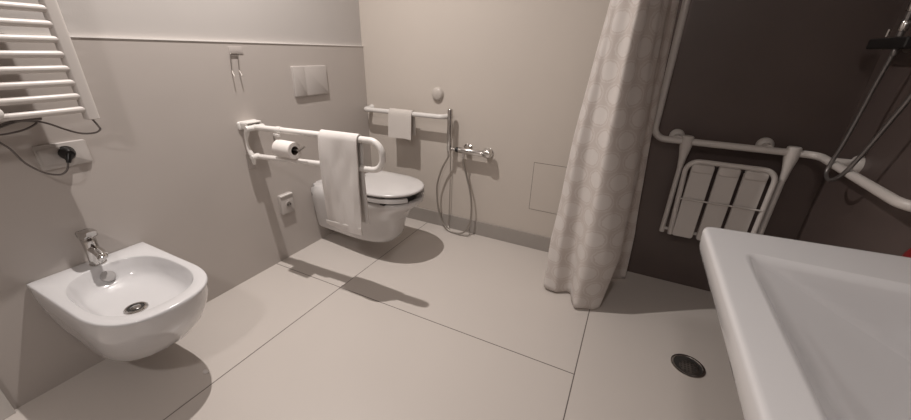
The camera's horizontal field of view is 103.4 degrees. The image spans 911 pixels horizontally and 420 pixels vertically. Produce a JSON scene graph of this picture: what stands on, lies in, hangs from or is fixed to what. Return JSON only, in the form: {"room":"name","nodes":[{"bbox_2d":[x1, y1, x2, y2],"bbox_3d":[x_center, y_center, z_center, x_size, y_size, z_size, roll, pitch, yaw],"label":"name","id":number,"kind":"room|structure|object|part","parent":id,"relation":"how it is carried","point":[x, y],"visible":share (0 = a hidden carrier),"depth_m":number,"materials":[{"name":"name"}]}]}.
{"room":"accessible bathroom","nodes":[
{"label":"accessible bathroom","id":0,"kind":"room"},
{"bbox_2d":[0,0,371,409],"bbox_3d":[-1.432,-0.540,1.041,0.120,2.550,3.400,13,26,23],"label":"wall","id":1,"kind":"structure","parent":0,"point":[169,172],"depth_m":1.50,"materials":[{"name":"paint"}]},
{"bbox_2d":[0,389,15,419],"bbox_3d":[-1.544,-0.231,0.768,0.022,2.100,0.152,13,26,23],"label":"trim","id":2,"kind":"structure","parent":1,"relation":"attached to","point":[6,410],"depth_m":1.22,"materials":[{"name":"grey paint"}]},
{"bbox_2d":[0,0,99,122],"bbox_3d":[-1.343,-0.589,0.882,0.148,0.780,0.488,13,26,23],"label":"towel radiator","id":3,"kind":"object","parent":1,"relation":"attached to","point":[54,20],"visible":1,"depth_m":1.08,"materials":[{"name":"white metal"}]},
{"bbox_3d":[-1.295,-0.270,1.008,0.036,0.039,0.039,13,26,23],"label":"valve knob","id":4,"kind":"part","parent":3,"relation":"part of","materials":[{"name":"white plastic"}]},
{"bbox_2d":[0,120,100,175],"bbox_3d":[-1.326,-0.211,1.187,0.083,0.192,0.249,18,29,32],"label":"power cord","id":5,"kind":"object","parent":3,"relation":"attached to","point":[67,153],"visible":1,"depth_m":1.19,"materials":[{"name":"grey plastic"}]},
{"bbox_3d":[-1.215,-0.661,1.057,0.032,0.777,0.036,13,26,23],"label":"post","id":6,"kind":"part","parent":3,"relation":"part of","materials":[{"name":"white metal"}]},
{"bbox_2d":[32,139,92,170],"bbox_3d":[-1.348,-0.191,1.240,0.012,0.082,0.132,13,26,23],"label":"wall socket","id":7,"kind":"object","parent":1,"relation":"attached to","point":[47,156],"visible":0.94,"depth_m":1.23,"materials":[{"name":"grey plastic"}]},
{"bbox_2d":[26,242,207,361],"bbox_3d":[-1.139,0.397,1.319,0.557,0.330,0.344,13,26,23],"label":"bidet","id":8,"kind":"object","parent":1,"relation":"attached to","point":[145,298],"visible":1,"depth_m":1.24,"materials":[{"name":"white ceramic"}]},
{"bbox_2d":[75,228,108,266],"bbox_3d":[-1.310,0.139,1.307,0.107,0.145,0.050,13,26,23],"label":"tap","id":9,"kind":"object","parent":8,"relation":"on","point":[96,255],"visible":1,"depth_m":1.30,"materials":[{"name":"silver metal"}]},
{"bbox_3d":[-1.321,0.086,1.291,0.078,0.036,0.045,13,26,23],"label":"lever","id":10,"kind":"part","parent":9,"relation":"part of","materials":[{"name":"silver metal"}]},
{"bbox_3d":[-1.300,0.151,1.307,0.069,0.037,0.033,13,26,23],"label":"spout","id":11,"kind":"part","parent":9,"relation":"part of","materials":[{"name":"silver metal"}]},
{"bbox_2d":[0,33,356,45],"bbox_3d":[-1.383,-0.505,1.029,0.013,0.004,3.399,13,26,23],"label":"trim","id":12,"kind":"structure","parent":1,"relation":"attached to","point":[0,33],"depth_m":1.48,"materials":[{"name":"silver metal"}]},
{"bbox_2d":[228,46,242,76],"bbox_3d":[-1.024,-0.700,1.697,0.024,0.129,0.084,13,26,23],"label":"wall hook","id":13,"kind":"object","parent":1,"relation":"attached to","point":[237,50],"visible":1,"depth_m":1.69,"materials":[{"name":"grey"}]},
{"bbox_3d":[-1.030,-0.749,1.688,0.002,0.034,0.070,13,26,23],"label":"adhesive plate","id":14,"kind":"part","parent":13,"relation":"part of","materials":[{"name":"grey"}]},
{"bbox_2d":[277,191,294,214],"bbox_3d":[-0.988,-0.039,2.109,0.025,0.120,0.088,13,26,23],"label":"wall socket","id":15,"kind":"object","parent":1,"relation":"attached to","point":[285,200],"visible":1,"depth_m":2.10,"materials":[{"name":"grey plastic"}]},
{"bbox_2d":[286,201,291,207],"bbox_3d":[-0.978,-0.033,2.114,0.004,0.042,0.042,13,26,23],"label":"outlet","id":16,"kind":"object","parent":15,"relation":"attached to","point":[288,203],"depth_m":2.11,"materials":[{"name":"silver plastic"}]},
{"bbox_2d":[290,65,328,96],"bbox_3d":[-0.842,-0.752,2.095,0.014,0.162,0.250,13,26,23],"label":"flush plate","id":17,"kind":"object","parent":1,"relation":"attached to","point":[307,80],"visible":1,"depth_m":2.08,"materials":[{"name":"grey plastic"}]},
{"bbox_2d":[237,119,385,172],"bbox_3d":[-0.679,-0.255,1.686,0.830,0.247,0.105,13,26,23],"label":"grab rail","id":18,"kind":"object","parent":1,"relation":"attached to","point":[247,126],"visible":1,"depth_m":1.72,"materials":[{"name":"white metal"}]},
{"bbox_3d":[-1.043,-0.429,1.808,0.010,0.040,0.105,13,26,23],"label":"wall plate","id":19,"kind":"part","parent":18,"relation":"part of","materials":[{"name":"white metal"}]},
{"bbox_3d":[-1.031,-0.318,1.805,0.036,0.184,0.028,13,26,23],"label":"link arm","id":20,"kind":"part","parent":18,"relation":"part of","materials":[{"name":"white metal"}]},
{"bbox_2d":[273,126,304,151],"bbox_3d":[-0.781,-0.337,1.708,0.204,0.101,0.040,13,26,23],"label":"paper holder","id":21,"kind":"object","parent":18,"relation":"attached to","point":[276,129],"visible":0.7,"depth_m":1.71,"materials":[{"name":"silver metal"}]},
{"bbox_2d":[272,139,301,158],"bbox_3d":[-0.808,-0.291,1.726,0.108,0.082,0.082,13,26,23],"label":"toilet paper roll","id":22,"kind":"object","parent":21,"relation":"on","point":[282,148],"visible":0.98,"depth_m":1.70,"materials":[{"name":"white paper"}]},
{"bbox_2d":[318,129,368,234],"bbox_3d":[-0.515,-0.127,1.665,0.219,0.472,0.079,13,26,23],"label":"towel","id":23,"kind":"object","parent":18,"relation":"hanging from","point":[340,153],"visible":0.99,"depth_m":1.63,"materials":[{"name":"white fabric"}]},
{"bbox_2d":[311,171,423,241],"bbox_3d":[-0.534,-0.025,2.240,0.737,0.364,0.374,13,26,23],"label":"toilet","id":24,"kind":"object","parent":1,"relation":"attached to","point":[391,196],"visible":0.66,"depth_m":2.10,"materials":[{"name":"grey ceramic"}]},
{"bbox_3d":[-0.404,-0.153,2.115,0.455,0.022,0.374,13,26,23],"label":"lid","id":25,"kind":"part","parent":24,"relation":"part of","materials":[{"name":"grey plastic"}]},
{"bbox_3d":[-0.408,-0.124,2.130,0.414,0.024,0.368,13,26,23],"label":"seat","id":26,"kind":"part","parent":24,"relation":"part of","materials":[{"name":"grey plastic"}]},
{"bbox_2d":[4,217,743,419],"bbox_3d":[-0.276,0.867,1.020,2.570,0.050,3.400,13,26,23],"label":"floor","id":27,"kind":"structure","parent":0,"point":[428,322],"depth_m":1.56,"materials":[{"name":"tile"}]},
{"bbox_2d":[671,354,705,377],"bbox_3d":[0.976,0.652,1.512,0.128,0.005,0.128,13,26,23],"label":"floor drain","id":28,"kind":"object","parent":27,"relation":"on","point":[689,366],"visible":1,"depth_m":1.51,"materials":[{"name":"silver metal"}]},
{"bbox_2d":[674,356,702,375],"bbox_3d":[0.976,0.653,1.512,0.106,0.001,0.106,13,26,23],"label":"drain cover","id":29,"kind":"object","parent":28,"relation":"on","point":[686,365],"depth_m":1.51,"materials":[{"name":"grey metal"}]},
{"bbox_2d":[359,0,905,291],"bbox_3d":[0.532,-0.893,1.954,2.770,2.550,0.100,13,26,23],"label":"wall","id":30,"kind":"structure","parent":0,"point":[514,75],"depth_m":1.94,"materials":[{"name":"beige paint"}]},
{"bbox_2d":[364,104,446,118],"bbox_3d":[-0.338,-0.653,2.404,0.670,0.042,0.103,13,26,23],"label":"grab rail","id":31,"kind":"object","parent":30,"relation":"attached to","point":[370,108],"visible":0.81,"depth_m":2.31,"materials":[{"name":"white metal"}]},
{"bbox_2d":[388,108,415,139],"bbox_3d":[-0.360,-0.575,2.398,0.180,0.187,0.064,13,26,23],"label":"washcloth","id":32,"kind":"object","parent":31,"relation":"hanging from","point":[401,122],"visible":0.98,"depth_m":2.38,"materials":[{"name":"grey fabric"}]},
{"bbox_2d":[432,87,443,100],"bbox_3d":[-0.118,-0.739,2.296,0.086,0.086,0.025,13,26,23],"label":"button","id":33,"kind":"object","parent":30,"relation":"attached to","point":[437,92],"visible":1,"depth_m":2.29,"materials":[{"name":"beige plastic"}]},
{"bbox_2d":[436,109,471,235],"bbox_3d":[-0.007,-0.234,2.406,0.281,0.853,0.065,13,26,23],"label":"shower","id":34,"kind":"object","parent":30,"relation":"attached to","point":[449,111],"visible":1,"depth_m":2.39,"materials":[{"name":"silver metal"}]},
{"bbox_3d":[-0.037,-0.488,2.299,0.036,0.303,0.034,13,26,23],"label":"handle","id":35,"kind":"part","parent":34,"relation":"part of","materials":[{"name":"silver metal"}]},
{"bbox_3d":[0.021,-0.104,2.443,0.191,0.584,0.055,15,27,28],"label":"hose cord","id":36,"kind":"part","parent":34,"relation":"part of","materials":[{"name":"silver metal"}]},
{"bbox_2d":[447,143,492,157],"bbox_3d":[0.089,-0.371,2.301,0.307,0.084,0.092,13,26,23],"label":"shower mixer","id":37,"kind":"object","parent":30,"relation":"attached to","point":[468,149],"visible":1,"depth_m":2.27,"materials":[{"name":"silver metal"}]},
{"bbox_3d":[0.198,-0.351,2.231,0.050,0.060,0.060,13,26,23],"label":"knob","id":38,"kind":"part","parent":37,"relation":"part of","materials":[{"name":"silver metal"}]},
{"bbox_2d":[407,207,550,251],"bbox_3d":[0.124,0.119,2.542,1.735,0.104,0.010,13,26,23],"label":"baseboard","id":39,"kind":"structure","parent":30,"relation":"attached to","point":[526,239],"depth_m":2.50,"materials":[{"name":"grey tile"}]},
{"bbox_2d":[529,162,566,213],"bbox_3d":[0.612,-0.118,2.182,0.310,0.308,0.002,13,26,23],"label":"access panel","id":40,"kind":"object","parent":30,"relation":"attached to","point":[547,179],"visible":0.59,"depth_m":2.20,"materials":[{"name":"grey"}]},
{"bbox_2d":[652,0,910,211],"bbox_3d":[1.340,-0.733,1.246,0.448,1.191,1.041,-7,25,-19],"label":"grab rail","id":41,"kind":"object","parent":30,"relation":"attached to","point":[763,145],"visible":0.91,"depth_m":1.58,"materials":[{"name":"white metal"}]},
{"bbox_2d":[659,135,802,239],"bbox_3d":[1.277,-0.078,1.726,0.452,0.504,0.076,13,26,23],"label":"shower seat","id":42,"kind":"object","parent":41,"relation":"hanging from","point":[754,179],"visible":0.94,"depth_m":1.71,"materials":[{"name":"white plastic"}]},
{"bbox_3d":[1.098,-0.055,1.839,0.023,0.362,0.023,13,26,23],"label":"support arm","id":43,"kind":"part","parent":42,"relation":"part of","materials":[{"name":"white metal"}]},
{"bbox_3d":[1.260,-0.030,1.726,0.368,0.402,0.023,13,26,23],"label":"seat frame","id":44,"kind":"part","parent":42,"relation":"part of","materials":[{"name":"white plastic"}]},
{"bbox_3d":[1.456,0.025,1.679,0.023,0.362,0.023,13,26,23],"label":"support arm","id":45,"kind":"part","parent":42,"relation":"part of","materials":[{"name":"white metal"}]},
{"bbox_2d":[795,0,910,255],"bbox_3d":[0.949,-0.008,-0.018,0.100,2.550,3.400,13,26,23],"label":"wall","id":46,"kind":"structure","parent":0,"point":[842,213],"depth_m":1.31,"materials":[{"name":"brown tile"}]},
{"bbox_2d":[699,227,910,419],"bbox_3d":[0.675,0.307,0.438,0.626,0.210,0.735,13,26,23],"label":"washbasin","id":47,"kind":"object","parent":46,"relation":"attached to","point":[810,330],"visible":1,"depth_m":0.57,"materials":[{"name":"white ceramic"}]},
{"bbox_2d":[866,0,910,52],"bbox_3d":[1.520,-0.876,1.076,0.095,0.742,0.242,13,26,23],"label":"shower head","id":48,"kind":"object","parent":46,"relation":"attached to","point":[897,42],"visible":1,"depth_m":1.22,"materials":[{"name":"black plastic"}]},
{"bbox_2d":[824,49,910,181],"bbox_3d":[1.411,-0.505,1.107,0.042,0.939,0.290,11,26,21],"label":"shower hose","id":49,"kind":"object","parent":48,"relation":"attached to","point":[894,52],"visible":0.98,"depth_m":1.25,"materials":[{"name":"silver metal"}]},
{"bbox_3d":[-0.260,-1.474,0.007,2.670,0.050,3.400,13,26,23],"label":"ceiling","id":50,"kind":"structure","parent":0,"visible":0},
{"bbox_2d":[902,248,910,257],"bbox_3d":[1.290,-0.687,0.646,0.014,1.832,0.048,13,26,23],"label":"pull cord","id":51,"kind":"object","parent":50,"relation":"hanging from","point":[907,253],"visible":0.28,"depth_m":1.01,"materials":[{"name":"red plastic"}]},
{"bbox_3d":[0.616,-1.645,0.583,0.019,0.020,1.548,13,26,23],"label":"trim","id":52,"kind":"structure","parent":50,"relation":"attached to","visible":0},
{"bbox_2d":[544,0,678,308],"bbox_3d":[0.769,-0.693,1.516,0.473,2.430,0.333,-17,30,-36],"label":"shower curtain","id":53,"kind":"object","parent":52,"relation":"hanging from","point":[592,238],"visible":1,"depth_m":1.59,"materials":[{"name":"fabric"}]}
]}

